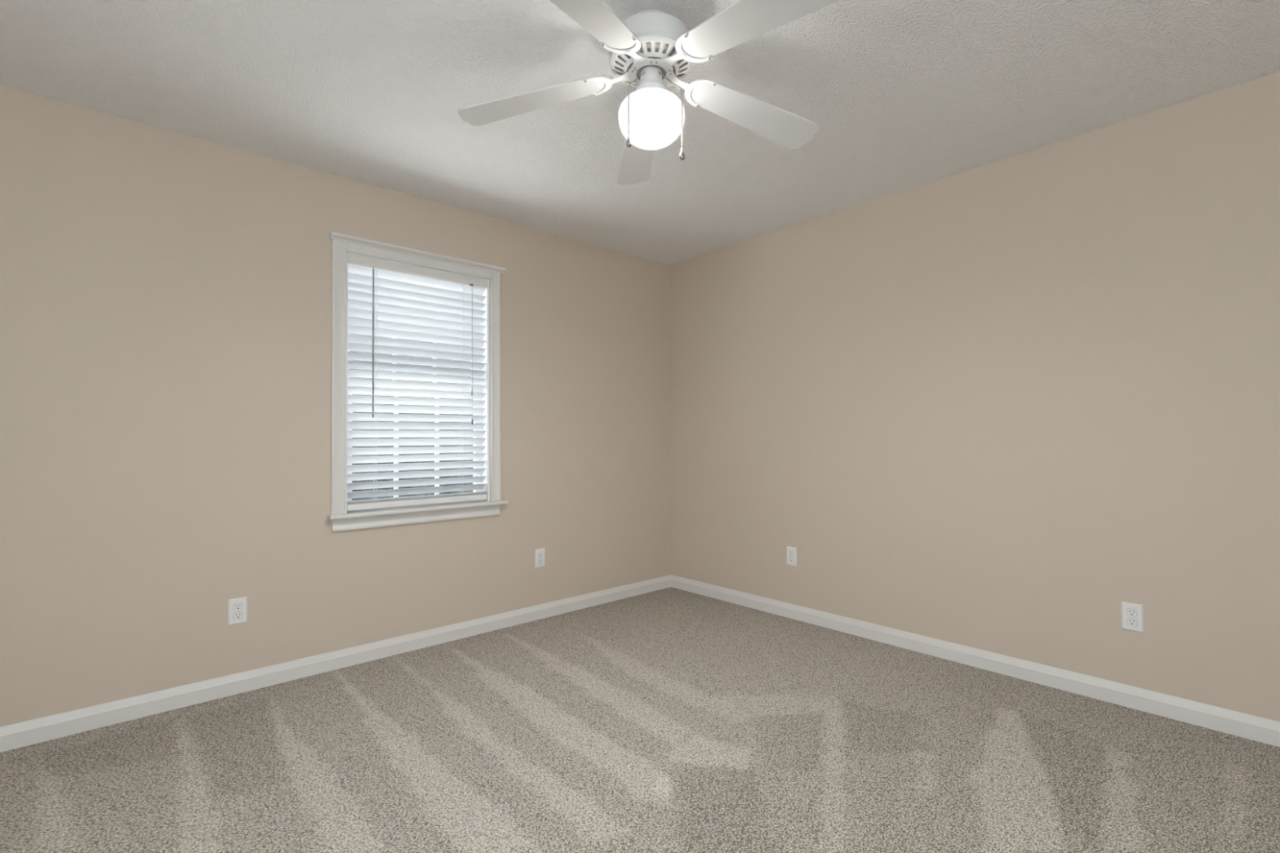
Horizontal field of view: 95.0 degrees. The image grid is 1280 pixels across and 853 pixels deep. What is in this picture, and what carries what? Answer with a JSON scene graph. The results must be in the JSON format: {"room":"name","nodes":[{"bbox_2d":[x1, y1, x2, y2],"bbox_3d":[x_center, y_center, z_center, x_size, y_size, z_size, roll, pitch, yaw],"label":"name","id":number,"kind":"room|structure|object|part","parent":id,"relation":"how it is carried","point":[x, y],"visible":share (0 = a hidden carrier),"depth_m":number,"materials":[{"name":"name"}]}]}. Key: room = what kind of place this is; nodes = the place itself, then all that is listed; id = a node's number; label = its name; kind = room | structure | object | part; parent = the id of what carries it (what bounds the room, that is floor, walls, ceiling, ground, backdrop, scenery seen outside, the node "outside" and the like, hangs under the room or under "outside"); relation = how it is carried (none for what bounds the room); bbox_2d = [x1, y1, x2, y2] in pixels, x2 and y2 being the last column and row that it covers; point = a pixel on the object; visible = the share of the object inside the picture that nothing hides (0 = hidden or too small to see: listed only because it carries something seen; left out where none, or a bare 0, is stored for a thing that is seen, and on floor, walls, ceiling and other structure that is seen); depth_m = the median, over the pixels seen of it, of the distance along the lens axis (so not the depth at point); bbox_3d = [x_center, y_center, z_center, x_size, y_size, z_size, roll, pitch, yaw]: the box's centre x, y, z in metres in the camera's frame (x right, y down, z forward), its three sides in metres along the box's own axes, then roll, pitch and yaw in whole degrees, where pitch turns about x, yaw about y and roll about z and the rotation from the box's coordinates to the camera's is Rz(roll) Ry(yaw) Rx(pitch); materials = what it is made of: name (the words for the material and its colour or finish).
{"room":"empty bedroom","nodes":[
{"label":"empty bedroom","id":0,"kind":"room"},
{"bbox_2d":[0,84,671,727],"bbox_3d":[-1.697,-0.022,2.817,5.040,2.460,0.140,1,-1,-42],"label":"wall","id":1,"kind":"structure","parent":0,"point":[166,295],"depth_m":2.61,"materials":[{"name":"beige paint"}]},
{"bbox_2d":[228,596,247,625],"bbox_3d":[-1.791,0.823,2.613,0.070,0.114,0.008,1,-1,-42],"label":"electrical outlet","id":2,"kind":"object","parent":1,"relation":"attached to","point":[237,607],"visible":1,"depth_m":2.61,"materials":[{"name":"white plastic"}]},
{"bbox_2d":[233,612,242,619],"bbox_3d":[-1.789,0.842,2.611,0.033,0.030,0.003,1,-1,-42],"label":"receptacle","id":3,"kind":"object","parent":2,"relation":"attached to","point":[237,615],"depth_m":2.61,"materials":[{"name":"grey plastic"}]},
{"bbox_2d":[233,603,242,610],"bbox_3d":[-1.790,0.803,2.612,0.033,0.030,0.001,1,-1,-42],"label":"receptacle","id":4,"kind":"object","parent":2,"relation":"attached to","point":[237,606],"depth_m":2.61,"materials":[{"name":"grey plastic"}]},
{"bbox_2d":[0,574,671,752],"bbox_3d":[-1.581,1.149,2.789,4.886,0.097,0.014,1,-1,-42],"label":"baseboard","id":5,"kind":"structure","parent":1,"relation":"attached to","point":[20,735],"depth_m":2.70,"materials":[{"name":"white paint"}]},
{"bbox_2d":[327,231,507,532],"bbox_3d":[-1.209,-0.212,3.235,0.954,1.468,0.215,1,-1,-42],"label":"window","id":6,"kind":"structure","parent":1,"relation":"in","point":[342,520],"depth_m":3.10,"materials":[{"name":"white paint"}]},
{"bbox_3d":[-1.491,-0.246,2.901,0.062,1.356,0.017,1,-1,-42],"label":"casing","id":7,"kind":"part","parent":6,"relation":"part of","materials":[{"name":"white paint"}]},
{"bbox_3d":[-1.262,-0.529,3.286,0.762,0.657,0.028,1,-1,-42],"label":"sash","id":8,"kind":"part","parent":6,"relation":"part of","materials":[{"name":"white plastic"}]},
{"bbox_3d":[-1.235,0.099,3.249,0.762,0.672,0.028,1,-1,-42],"label":"sash","id":9,"kind":"part","parent":6,"relation":"part of","materials":[{"name":"white plastic"}]},
{"bbox_2d":[346,253,488,511],"bbox_3d":[-1.196,-0.220,3.208,0.762,1.292,0.066,1,-1,-42],"label":"window blind","id":10,"kind":"object","parent":6,"relation":"attached to","point":[389,300],"visible":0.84,"depth_m":3.18,"materials":[{"name":"white plastic"}]},
{"bbox_3d":[-1.378,-0.219,3.055,0.002,1.220,0.043,1,-1,-42],"label":"ladder cord","id":11,"kind":"part","parent":10,"relation":"part of","materials":[{"name":"white fabric"}]},
{"bbox_3d":[-1.197,0.409,3.202,0.756,0.034,0.052,1,-1,-42],"label":"rail","id":12,"kind":"part","parent":10,"relation":"part of","materials":[{"name":"white plastic"}]},
{"bbox_3d":[-1.205,-0.838,3.225,0.761,0.041,0.048,1,-1,-42],"label":"head rail","id":13,"kind":"part","parent":10,"relation":"part of","materials":[{"name":"white plastic"}]},
{"bbox_3d":[-0.969,-0.432,3.382,0.002,0.783,0.005,1,-1,-42],"label":"lift cord","id":14,"kind":"part","parent":10,"relation":"part of","materials":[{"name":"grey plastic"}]},
{"bbox_3d":[-1.165,-0.934,3.192,0.950,0.026,0.043,1,-1,-42],"label":"cap moulding","id":15,"kind":"part","parent":6,"relation":"part of","materials":[{"name":"white paint"}]},
{"bbox_3d":[-1.177,-0.897,3.198,0.792,0.050,0.016,1,-1,-42],"label":"head casing","id":16,"kind":"part","parent":6,"relation":"part of","materials":[{"name":"white paint"}]},
{"bbox_3d":[-0.855,-0.240,3.471,0.062,1.356,0.017,1,-1,-42],"label":"casing","id":17,"kind":"part","parent":6,"relation":"part of","materials":[{"name":"white paint"}]},
{"bbox_2d":[535,548,544,568],"bbox_3d":[-0.622,0.822,3.661,0.070,0.114,0.008,1,-1,-42],"label":"electrical outlet","id":18,"kind":"object","parent":1,"relation":"attached to","point":[540,553],"visible":1,"depth_m":3.66,"materials":[{"name":"white plastic"}]},
{"bbox_2d":[537,559,542,564],"bbox_3d":[-0.620,0.842,3.658,0.033,0.030,0.003,1,-1,-42],"label":"receptacle","id":19,"kind":"object","parent":18,"relation":"attached to","point":[540,561],"depth_m":3.66,"materials":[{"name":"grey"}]},
{"bbox_2d":[537,552,542,557],"bbox_3d":[-0.621,0.803,3.659,0.033,0.030,0.003,1,-1,-42],"label":"receptacle","id":20,"kind":"object","parent":18,"relation":"attached to","point":[540,554],"depth_m":3.66,"materials":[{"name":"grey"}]},
{"bbox_2d":[0,586,1279,852],"bbox_3d":[0.044,1.144,0.965,4.900,0.001,4.900,1,-1,-42],"label":"floor","id":21,"kind":"structure","parent":0,"point":[668,720],"depth_m":2.04,"materials":[{"name":"grey carpet"}]},
{"bbox_2d":[0,0,1279,264],"bbox_3d":[0.029,-1.355,1.011,5.180,0.120,5.180,1,-1,-42],"label":"ceiling","id":22,"kind":"structure","parent":0,"point":[901,95],"depth_m":2.18,"materials":[{"name":"white paint"}]},
{"bbox_2d":[457,0,839,184],"bbox_3d":[0.073,-1.046,1.819,1.252,0.468,1.203,1,-1,-42],"label":"ceiling fan","id":23,"kind":"object","parent":22,"relation":"hanging from","point":[651,50],"visible":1,"depth_m":1.79,"materials":[{"name":"white metal"}]},
{"bbox_3d":[-0.356,-1.075,1.936,0.507,0.006,0.143,-8,6,12],"label":"blade","id":24,"kind":"part","parent":23,"relation":"part of","materials":[{"name":"white wood"}]},
{"bbox_3d":[-0.154,-1.085,1.502,0.143,0.006,0.507,9,11,27],"label":"blade","id":25,"kind":"part","parent":23,"relation":"part of","materials":[{"name":"white wood"}]},
{"bbox_3d":[-0.033,-0.860,1.766,0.017,0.038,0.017,1,-1,-42],"label":"pull knob","id":26,"kind":"part","parent":23,"relation":"part of","materials":[{"name":"silver metal"}]},
{"bbox_3d":[-0.006,-1.072,2.253,0.143,0.006,0.507,-11,-7,-7],"label":"blade","id":27,"kind":"part","parent":23,"relation":"part of","materials":[{"name":"white wood"}]},
{"bbox_3d":[-0.009,-0.990,1.795,0.003,0.227,0.077,-1,-1,42],"label":"pull chain","id":28,"kind":"part","parent":23,"relation":"part of","materials":[{"name":"silver metal"}]},
{"bbox_3d":[0.035,-1.143,1.855,0.265,0.046,0.265,1,-1,-42],"label":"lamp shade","id":29,"kind":"part","parent":23,"relation":"part of","materials":[{"name":"white metal"}]},
{"bbox_3d":[0.035,-1.147,1.856,0.224,0.030,0.224,1,-1,-42],"label":"motor","id":30,"kind":"part","parent":23,"relation":"part of","materials":[{"name":"grey metal"}]},
{"bbox_3d":[0.036,-0.963,1.852,0.211,0.159,0.211,1,-1,-42],"label":"lamp globe","id":31,"kind":"part","parent":23,"relation":"part of"},
{"bbox_3d":[0.094,-0.977,1.807,0.078,0.255,0.004,-1,-1,24],"label":"pull chain","id":32,"kind":"part","parent":23,"relation":"part of","materials":[{"name":"silver metal"}]},
{"bbox_3d":[0.129,-0.833,1.789,0.017,0.038,0.017,1,-1,-42],"label":"pull knob","id":33,"kind":"part","parent":23,"relation":"part of","materials":[{"name":"silver metal"}]},
{"bbox_3d":[0.396,-1.078,2.029,0.507,0.006,0.143,8,-15,-25],"label":"blade","id":34,"kind":"part","parent":23,"relation":"part of","materials":[{"name":"white wood"}]},
{"bbox_3d":[0.300,-1.086,1.554,0.143,0.006,0.507,15,-4,-41],"label":"blade","id":35,"kind":"part","parent":23,"relation":"part of","materials":[{"name":"white wood"}]},
{"bbox_2d":[668,71,1279,721],"bbox_3d":[1.914,-0.046,2.669,0.140,2.460,5.180,1,-1,-42],"label":"wall","id":36,"kind":"structure","parent":0,"point":[1001,406],"depth_m":2.70,"materials":[{"name":"beige paint"}]},
{"bbox_2d":[786,546,796,566],"bbox_3d":[0.938,0.805,3.637,0.008,0.114,0.070,1,-1,-42],"label":"electrical outlet","id":37,"kind":"object","parent":36,"relation":"attached to","point":[791,551],"visible":1,"depth_m":3.63,"materials":[{"name":"white plastic"}]},
{"bbox_2d":[788,556,793,562],"bbox_3d":[0.937,0.825,3.635,0.003,0.030,0.033,1,-1,-42],"label":"receptacle","id":38,"kind":"object","parent":37,"relation":"attached to","point":[790,558],"depth_m":3.63,"materials":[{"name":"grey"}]},
{"bbox_2d":[788,550,793,555],"bbox_3d":[0.936,0.785,3.635,0.003,0.030,0.033,1,-1,-42],"label":"receptacle","id":39,"kind":"object","parent":37,"relation":"attached to","point":[790,552],"depth_m":3.64,"materials":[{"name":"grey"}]},
{"bbox_2d":[671,574,1279,747],"bbox_3d":[1.859,1.125,2.601,0.014,0.097,4.886,1,-1,-42],"label":"baseboard","id":40,"kind":"structure","parent":36,"relation":"attached to","point":[1258,729],"depth_m":2.69,"materials":[{"name":"white paint"}]},
{"bbox_2d":[1121,601,1143,633],"bbox_3d":[2.030,0.787,2.418,0.008,0.114,0.070,1,-1,-42],"label":"electrical outlet","id":41,"kind":"object","parent":36,"relation":"attached to","point":[1132,616],"visible":1,"depth_m":2.42,"materials":[{"name":"white plastic"}]},
{"bbox_2d":[1126,608,1137,617],"bbox_3d":[2.029,0.768,2.418,0.001,0.030,0.033,1,-1,-42],"label":"receptacle","id":42,"kind":"object","parent":41,"relation":"attached to","point":[1130,612],"depth_m":2.42,"materials":[{"name":"grey plastic"}]},
{"bbox_2d":[1127,617,1137,626],"bbox_3d":[2.029,0.807,2.417,0.003,0.030,0.033,1,-1,-42],"label":"receptacle","id":43,"kind":"object","parent":41,"relation":"attached to","point":[1131,621],"depth_m":2.42,"materials":[{"name":"grey plastic"}]},
{"label":"outside","id":44,"kind":"structure","parent":0,"visible":0},
{"bbox_3d":[-9.195,2.156,16.433,30.000,0.150,29.500,1,-1,-42],"label":"lawn","id":45,"kind":"structure","parent":44,"visible":0},
{"bbox_2d":[350,333,473,500],"bbox_3d":[-4.031,-0.914,12.205,24.000,5.773,2.322,1,-1,-42],"label":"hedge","id":46,"kind":"object","parent":45,"relation":"on","point":[460,476],"visible":0.02,"depth_m":10.70,"materials":[{"name":"green plant"}]}
]}

